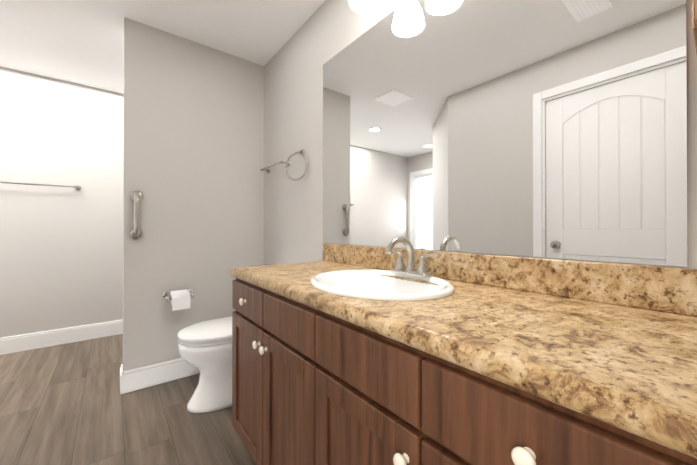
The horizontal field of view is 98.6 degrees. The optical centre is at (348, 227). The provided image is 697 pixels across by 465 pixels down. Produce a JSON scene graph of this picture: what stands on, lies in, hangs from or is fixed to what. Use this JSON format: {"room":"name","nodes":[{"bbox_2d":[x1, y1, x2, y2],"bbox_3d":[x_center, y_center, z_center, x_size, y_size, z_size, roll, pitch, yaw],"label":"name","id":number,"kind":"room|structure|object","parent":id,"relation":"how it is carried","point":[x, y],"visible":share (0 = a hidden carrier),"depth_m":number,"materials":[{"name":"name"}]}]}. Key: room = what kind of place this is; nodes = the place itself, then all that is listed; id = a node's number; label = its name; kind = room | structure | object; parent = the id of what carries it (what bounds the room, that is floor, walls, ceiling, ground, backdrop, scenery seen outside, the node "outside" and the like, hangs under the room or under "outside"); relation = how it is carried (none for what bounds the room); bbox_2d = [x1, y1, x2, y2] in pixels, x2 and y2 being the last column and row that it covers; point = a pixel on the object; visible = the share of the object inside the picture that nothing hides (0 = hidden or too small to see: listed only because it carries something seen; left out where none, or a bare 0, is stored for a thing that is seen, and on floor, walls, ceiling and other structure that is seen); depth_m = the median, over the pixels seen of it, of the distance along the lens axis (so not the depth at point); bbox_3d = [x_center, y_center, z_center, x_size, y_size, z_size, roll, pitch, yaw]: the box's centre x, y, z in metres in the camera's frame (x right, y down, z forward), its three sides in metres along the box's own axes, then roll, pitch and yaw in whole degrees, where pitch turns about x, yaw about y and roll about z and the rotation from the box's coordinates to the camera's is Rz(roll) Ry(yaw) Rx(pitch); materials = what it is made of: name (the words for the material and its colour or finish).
{"room":"bathroom","nodes":[
{"label":"bathroom","id":0,"kind":"room"},
{"bbox_2d":[0,334,255,464],"bbox_3d":[-1.622,1.088,0.878,3.690,0.060,4.420,0,0,-38],"label":"floor","id":1,"kind":"structure","parent":0,"point":[65,404],"depth_m":1.67,"materials":[{"name":"brown wood"}]},
{"bbox_2d":[177,264,275,412],"bbox_3d":[-0.705,0.669,1.930,0.697,0.785,0.470,0,0,-38],"label":"toilet","id":2,"kind":"object","parent":1,"relation":"on","point":[205,348],"visible":0.5,"depth_m":1.74,"materials":[{"name":"white ceramic"}]},
{"bbox_2d":[230,272,696,464],"bbox_3d":[0.220,0.646,0.867,0.570,0.822,1.864,0,0,-38],"label":"bathroom vanity","id":3,"kind":"object","parent":1,"relation":"on","point":[390,354],"depth_m":0.64,"materials":[{"name":"brown wood"}]},
{"bbox_2d":[234,260,696,443],"bbox_3d":[0.233,0.214,0.884,0.531,0.043,1.872,0,0,-38],"label":"countertop","id":4,"kind":"structure","parent":3,"relation":"on","point":[640,364],"depth_m":0.52,"materials":[{"name":"beige stone"}]},
{"bbox_2d":[282,264,485,311],"bbox_3d":[0.100,0.261,1.028,0.433,0.170,0.526,0,0,-38],"label":"sink","id":5,"kind":"object","parent":4,"relation":"in","point":[366,284],"depth_m":1.10,"materials":[{"name":"white ceramic"}]},
{"bbox_2d":[382,236,441,275],"bbox_3d":[0.197,0.106,1.106,0.160,0.147,0.238,0,0,-38],"label":"faucet","id":6,"kind":"object","parent":4,"relation":"on","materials":[{"name":"silver metal"}]},
{"bbox_2d":[0,0,325,93],"bbox_3d":[-1.622,-1.392,0.889,3.690,0.060,4.420,0,0,-38],"label":"ceiling","id":7,"kind":"structure","parent":0,"point":[81,42],"depth_m":2.05,"materials":[{"name":"paint"}]},
{"bbox_2d":[0,0,696,371],"bbox_3d":[-1.622,-0.152,0.884,3.690,2.420,4.420,0,0,-38],"label":"wall","id":8,"kind":"structure","parent":0,"point":[188,138],"depth_m":2.28,"materials":[{"name":"paint"}]},
{"bbox_2d":[0,181,80,189],"bbox_3d":[-2.836,-0.376,2.541,0.848,0.048,0.074,0,0,-38],"label":"rail","id":9,"kind":"object","parent":8,"relation":"attached to","point":[75,187],"visible":1,"depth_m":2.62,"materials":[{"name":"silver metal"}]},
{"bbox_2d":[0,319,199,394],"bbox_3d":[-1.622,0.988,0.879,3.450,0.140,4.180,0,0,-38],"label":"baseboard","id":10,"kind":"structure","parent":8,"relation":"attached to","point":[131,380],"depth_m":2.54,"materials":[{"name":"paint"}]},
{"bbox_2d":[129,190,143,239],"bbox_3d":[-1.374,-0.083,1.944,0.076,0.326,0.061,0,0,-38],"label":"grab bar","id":11,"kind":"object","parent":8,"relation":"attached to","point":[136,231],"visible":1,"depth_m":1.93,"materials":[{"name":"silver metal"}]},
{"bbox_2d":[162,288,194,310],"bbox_3d":[-1.164,0.490,2.067,0.198,0.122,0.125,0,0,-38],"label":"paper holder","id":12,"kind":"object","parent":8,"relation":"attached to","point":[179,299],"visible":1,"depth_m":2.02,"materials":[{"name":"white paper"}]},
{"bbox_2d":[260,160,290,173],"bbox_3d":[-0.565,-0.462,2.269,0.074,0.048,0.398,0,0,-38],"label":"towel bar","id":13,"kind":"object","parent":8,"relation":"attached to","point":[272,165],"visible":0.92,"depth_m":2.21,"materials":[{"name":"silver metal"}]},
{"bbox_2d":[285,149,307,180],"bbox_3d":[-0.340,-0.416,1.969,0.092,0.216,0.169,0,0,-38],"label":"towel ring","id":14,"kind":"object","parent":8,"relation":"attached to","point":[301,154],"visible":1,"depth_m":1.97,"materials":[{"name":"silver metal"}]},
{"bbox_2d":[349,0,385,13],"bbox_3d":[0.228,-1.091,1.152,0.218,0.230,0.600,0,0,-38],"label":"sconce","id":15,"kind":"object","parent":8,"relation":"attached to","point":[366,6],"visible":1,"depth_m":1.35,"materials":[{"name":"white glass"}]},
{"bbox_2d":[323,0,687,266],"bbox_3d":[0.298,-0.446,1.231,0.005,1.070,1.449,0,0,-38],"label":"mirror","id":16,"kind":"object","parent":8,"relation":"attached to","point":[546,128],"visible":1,"depth_m":0.94,"materials":[{"name":"clear glass"}]},
{"bbox_2d":[323,244,696,315],"bbox_3d":[0.434,0.142,1.043,0.019,0.102,1.872,0,0,-38],"label":"backsplash","id":17,"kind":"structure","parent":8,"relation":"attached to","point":[663,289],"depth_m":0.81,"materials":[{"name":"beige stone"}]},
{"bbox_2d":[692,0,696,53],"bbox_3d":[0.755,-0.804,0.380,0.343,1.000,0.431,0,0,-38],"label":"upper cabinet","id":18,"kind":"object","parent":8,"relation":"attached to","point":[694,16],"visible":1,"depth_m":0.46,"materials":[{"name":"brown wood"}]}
]}

